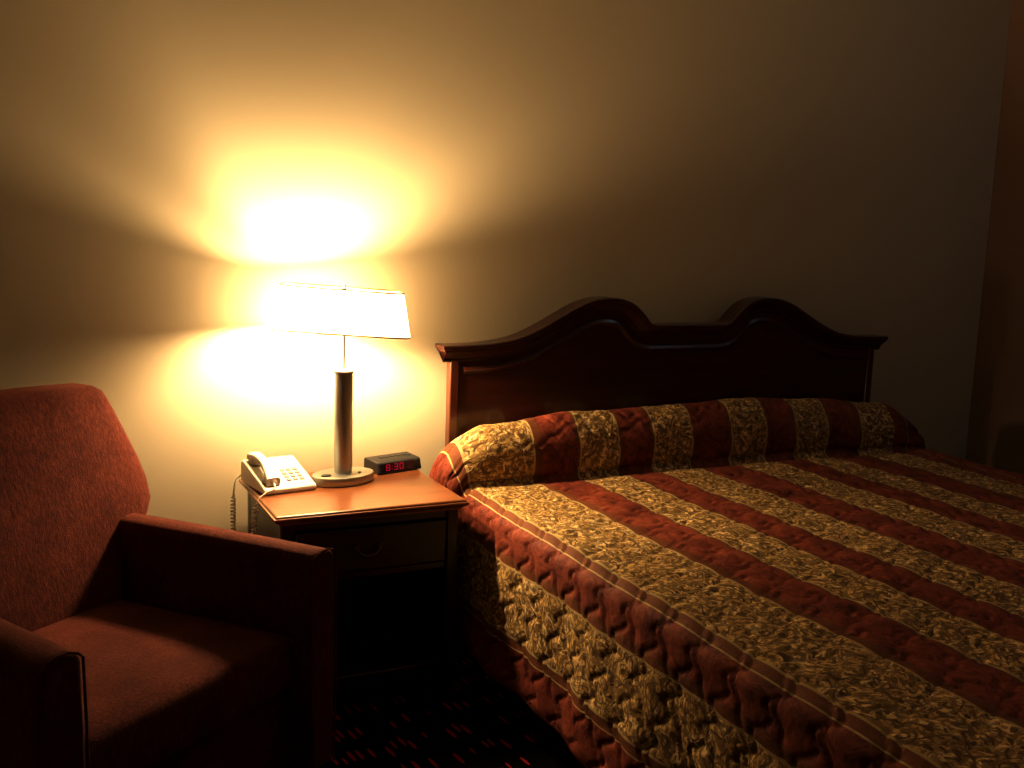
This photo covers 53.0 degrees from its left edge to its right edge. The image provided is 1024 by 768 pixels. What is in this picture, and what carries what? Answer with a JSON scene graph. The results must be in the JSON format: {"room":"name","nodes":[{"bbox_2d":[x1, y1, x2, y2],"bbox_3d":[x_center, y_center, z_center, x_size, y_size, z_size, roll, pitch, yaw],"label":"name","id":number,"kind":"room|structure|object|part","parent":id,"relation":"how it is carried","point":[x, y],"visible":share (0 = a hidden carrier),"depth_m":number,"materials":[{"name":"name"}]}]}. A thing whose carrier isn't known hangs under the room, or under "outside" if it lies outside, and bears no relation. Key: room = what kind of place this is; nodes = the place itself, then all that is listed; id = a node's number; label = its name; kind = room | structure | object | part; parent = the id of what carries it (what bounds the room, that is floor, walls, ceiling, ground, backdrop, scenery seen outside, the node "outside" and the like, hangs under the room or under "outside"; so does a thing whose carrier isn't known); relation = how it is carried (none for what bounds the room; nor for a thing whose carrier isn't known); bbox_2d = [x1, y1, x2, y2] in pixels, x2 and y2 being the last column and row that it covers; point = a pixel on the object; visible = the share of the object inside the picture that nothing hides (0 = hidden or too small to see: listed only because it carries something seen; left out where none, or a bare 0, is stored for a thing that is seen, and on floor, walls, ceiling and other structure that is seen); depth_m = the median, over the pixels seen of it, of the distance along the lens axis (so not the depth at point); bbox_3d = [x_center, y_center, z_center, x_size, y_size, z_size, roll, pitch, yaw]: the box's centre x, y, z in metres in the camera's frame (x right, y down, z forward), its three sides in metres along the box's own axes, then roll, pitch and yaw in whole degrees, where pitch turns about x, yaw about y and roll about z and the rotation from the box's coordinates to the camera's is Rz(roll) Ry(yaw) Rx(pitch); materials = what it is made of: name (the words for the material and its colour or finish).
{"room":"hotel room","nodes":[
{"label":"hotel room","id":0,"kind":"room"},
{"bbox_2d":[287,638,583,767],"bbox_3d":[0.643,1.355,1.664,6.050,0.100,5.100,-2,10,-26],"label":"floor","id":1,"kind":"structure","parent":0,"point":[403,723],"depth_m":3.13,"materials":[{"name":"carpet"}]},
{"bbox_2d":[0,383,336,767],"bbox_3d":[-1.082,0.586,2.568,0.944,1.038,0.950,6,10,27],"label":"armchair","id":2,"kind":"object","parent":1,"relation":"on","point":[130,638],"visible":1,"depth_m":2.68,"materials":[{"name":"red fabric"}]},
{"bbox_3d":[-1.205,0.778,2.249,0.811,0.606,0.113,8,10,35],"label":"armrest","id":3,"kind":"part","parent":2,"relation":"part of","materials":[{"name":"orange fabric"}]},
{"bbox_3d":[-1.347,0.356,2.689,0.322,0.638,0.926,6,10,27],"label":"backrest","id":4,"kind":"part","parent":2,"relation":"part of","materials":[{"name":"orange fabric"}]},
{"bbox_2d":[32,600,294,767],"bbox_3d":[-0.994,0.735,2.529,0.605,0.171,0.687,6,10,27],"label":"seat cushion","id":5,"kind":"object","parent":2,"relation":"on","point":[165,679],"depth_m":2.50,"materials":[{"name":"red fabric"}]},
{"bbox_3d":[-1.066,0.923,2.593,0.715,0.225,0.693,6,10,27],"label":"seat","id":6,"kind":"part","parent":2,"relation":"part of","materials":[{"name":"fabric"}]},
{"bbox_3d":[-0.863,0.693,2.884,0.812,0.606,0.113,6,10,26],"label":"armrest","id":7,"kind":"part","parent":2,"relation":"part of","materials":[{"name":"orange fabric"}]},
{"bbox_2d":[239,469,468,696],"bbox_3d":[-0.534,0.669,3.388,0.617,0.665,0.520,-2,10,-26],"label":"nightstand","id":8,"kind":"object","parent":1,"relation":"on","point":[393,536],"visible":0.72,"depth_m":3.28,"materials":[{"name":"brown wood"}]},
{"bbox_3d":[-0.874,0.660,3.483,0.038,0.632,0.040,-2,10,-26],"label":"leg","id":9,"kind":"part","parent":8,"relation":"part of","materials":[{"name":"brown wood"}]},
{"bbox_3d":[-0.783,0.678,3.284,0.022,0.602,0.471,-2,10,-26],"label":"panel","id":10,"kind":"part","parent":8,"relation":"part of","materials":[{"name":"brown wood"}]},
{"bbox_2d":[230,452,315,534],"bbox_3d":[-0.781,0.436,3.338,0.226,0.413,0.227,-4,10,-35],"label":"telephone","id":11,"kind":"object","parent":8,"relation":"on","point":[281,474],"visible":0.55,"depth_m":3.30,"materials":[{"name":"beige plastic"}]},
{"bbox_3d":[-0.835,0.473,3.300,0.088,0.346,0.216,-4,10,-35],"label":"cord","id":12,"kind":"part","parent":11,"relation":"part of","materials":[{"name":"beige plastic"}]},
{"bbox_2d":[249,457,258,464],"bbox_3d":[-0.835,0.245,3.349,0.048,0.031,0.048,-4,10,-35],"label":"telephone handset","id":13,"kind":"object","parent":11,"relation":"on","point":[252,460],"depth_m":3.33,"materials":[{"name":"beige plastic"}]},
{"bbox_2d":[263,475,276,484],"bbox_3d":[-0.764,0.301,3.253,0.048,0.031,0.048,-4,10,-35],"label":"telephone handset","id":14,"kind":"object","parent":11,"relation":"on","point":[267,479],"depth_m":3.23,"materials":[{"name":"beige plastic"}]},
{"bbox_3d":[-0.682,0.726,3.090,0.040,0.632,0.040,-2,10,-26],"label":"leg","id":15,"kind":"part","parent":8,"relation":"part of","materials":[{"name":"brown wood"}]},
{"bbox_2d":[268,282,410,487],"bbox_3d":[-0.567,0.001,3.374,0.458,0.657,0.212,1,9,-8],"label":"table lamp","id":16,"kind":"object","parent":8,"relation":"on","point":[320,309],"visible":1,"depth_m":3.27,"materials":[{"name":"white fabric"}]},
{"bbox_3d":[-0.559,-0.240,3.338,0.451,0.163,0.200,0,9,-10],"label":"lamp shade","id":17,"kind":"part","parent":16,"relation":"part of","materials":[{"name":"beige fabric"}]},
{"bbox_3d":[-0.640,0.634,3.605,0.517,0.602,0.012,-2,10,-26],"label":"panel","id":18,"kind":"part","parent":8,"relation":"part of","materials":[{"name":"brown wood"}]},
{"bbox_3d":[-0.435,0.511,3.124,0.078,0.030,0.012,-2,10,-26],"label":"handle","id":19,"kind":"part","parent":8,"relation":"part of","materials":[{"name":"gold metal"}]},
{"bbox_3d":[-0.432,0.418,3.156,0.489,0.027,0.020,-2,10,-26],"label":"rail","id":20,"kind":"part","parent":8,"relation":"part of","materials":[{"name":"brown wood"}]},
{"bbox_3d":[-0.503,0.478,3.308,0.481,0.136,0.362,-2,10,-26],"label":"drawer","id":21,"kind":"part","parent":8,"relation":"part of","materials":[{"name":"brown wood"}]},
{"bbox_2d":[333,612,442,683],"bbox_3d":[-0.545,0.882,3.428,0.517,0.020,0.459,-2,10,-26],"label":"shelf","id":22,"kind":"object","parent":8,"relation":"attached to","point":[373,647],"depth_m":3.40,"materials":[{"name":"brown wood"}]},
{"bbox_3d":[-0.438,0.583,3.181,0.489,0.022,0.020,-2,10,-26],"label":"rail","id":23,"kind":"part","parent":8,"relation":"part of","materials":[{"name":"brown wood"}]},
{"bbox_2d":[364,451,420,474],"bbox_3d":[-0.419,0.277,3.610,0.180,0.048,0.096,-6,11,-41],"label":"clock radio","id":24,"kind":"object","parent":8,"relation":"on","point":[401,461],"visible":0.99,"depth_m":3.58,"materials":[{"name":"black plastic"}]},
{"bbox_3d":[-0.400,0.641,3.713,0.038,0.632,0.040,-2,10,-26],"label":"leg","id":25,"kind":"part","parent":8,"relation":"part of","materials":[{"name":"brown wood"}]},
{"bbox_3d":[-0.298,0.658,3.518,0.022,0.602,0.471,-2,10,-26],"label":"panel","id":26,"kind":"part","parent":8,"relation":"part of","materials":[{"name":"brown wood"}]},
{"bbox_3d":[-0.206,0.707,3.320,0.040,0.632,0.040,-2,10,-26],"label":"leg","id":27,"kind":"part","parent":8,"relation":"part of","materials":[{"name":"brown wood"}]},
{"bbox_2d":[435,296,888,446],"bbox_3d":[0.667,0.290,4.114,2.080,1.275,0.085,-2,10,-26],"label":"headboard","id":28,"kind":"object","parent":1,"relation":"on","point":[597,352],"visible":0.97,"depth_m":3.96,"materials":[{"name":"brown wood"}]},
{"bbox_3d":[-0.226,0.434,3.713,0.033,1.052,0.040,-2,10,-26],"label":"post","id":29,"kind":"part","parent":28,"relation":"part of","materials":[{"name":"brown wood"}]},
{"bbox_3d":[0.684,-0.227,4.036,2.080,0.229,0.085,-2,10,-26],"label":"cornice","id":30,"kind":"part","parent":28,"relation":"part of","materials":[{"name":"brown wood"}]},
{"bbox_3d":[0.684,-0.162,4.041,1.896,0.194,0.014,-2,10,-26],"label":"bead molding","id":31,"kind":"part","parent":28,"relation":"part of","materials":[{"name":"brown wood"}]},
{"bbox_3d":[1.543,0.363,4.569,0.033,1.052,0.040,-2,10,-26],"label":"post","id":32,"kind":"part","parent":28,"relation":"part of","materials":[{"name":"brown wood"}]},
{"bbox_2d":[0,0,1010,532],"bbox_3d":[-0.399,-0.449,3.667,6.050,2.800,0.100,-2,10,-26],"label":"wall","id":33,"kind":"structure","parent":0,"point":[498,166],"depth_m":3.65,"materials":[{"name":"paint"}]},
{"bbox_2d":[965,0,1023,473],"bbox_3d":[3.388,-0.178,2.699,0.100,2.800,5.000,-2,10,-26],"label":"wall","id":34,"kind":"structure","parent":0,"point":[995,438],"depth_m":4.79,"materials":[{"name":"paint"}]},
{"bbox_3d":[1.213,0.626,3.117,2.020,0.275,2.180,-2,10,-26],"label":"mattress","id":35,"kind":"object","parent":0,"visible":0},
{"bbox_2d":[429,397,1023,767],"bbox_3d":[1.226,0.599,3.112,2.297,0.766,2.297,-2,10,-26],"label":"bedspread","id":36,"kind":"object","parent":35,"relation":"on","point":[749,582],"visible":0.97,"depth_m":2.82,"materials":[{"name":"multicoloured fabric"}]}
]}

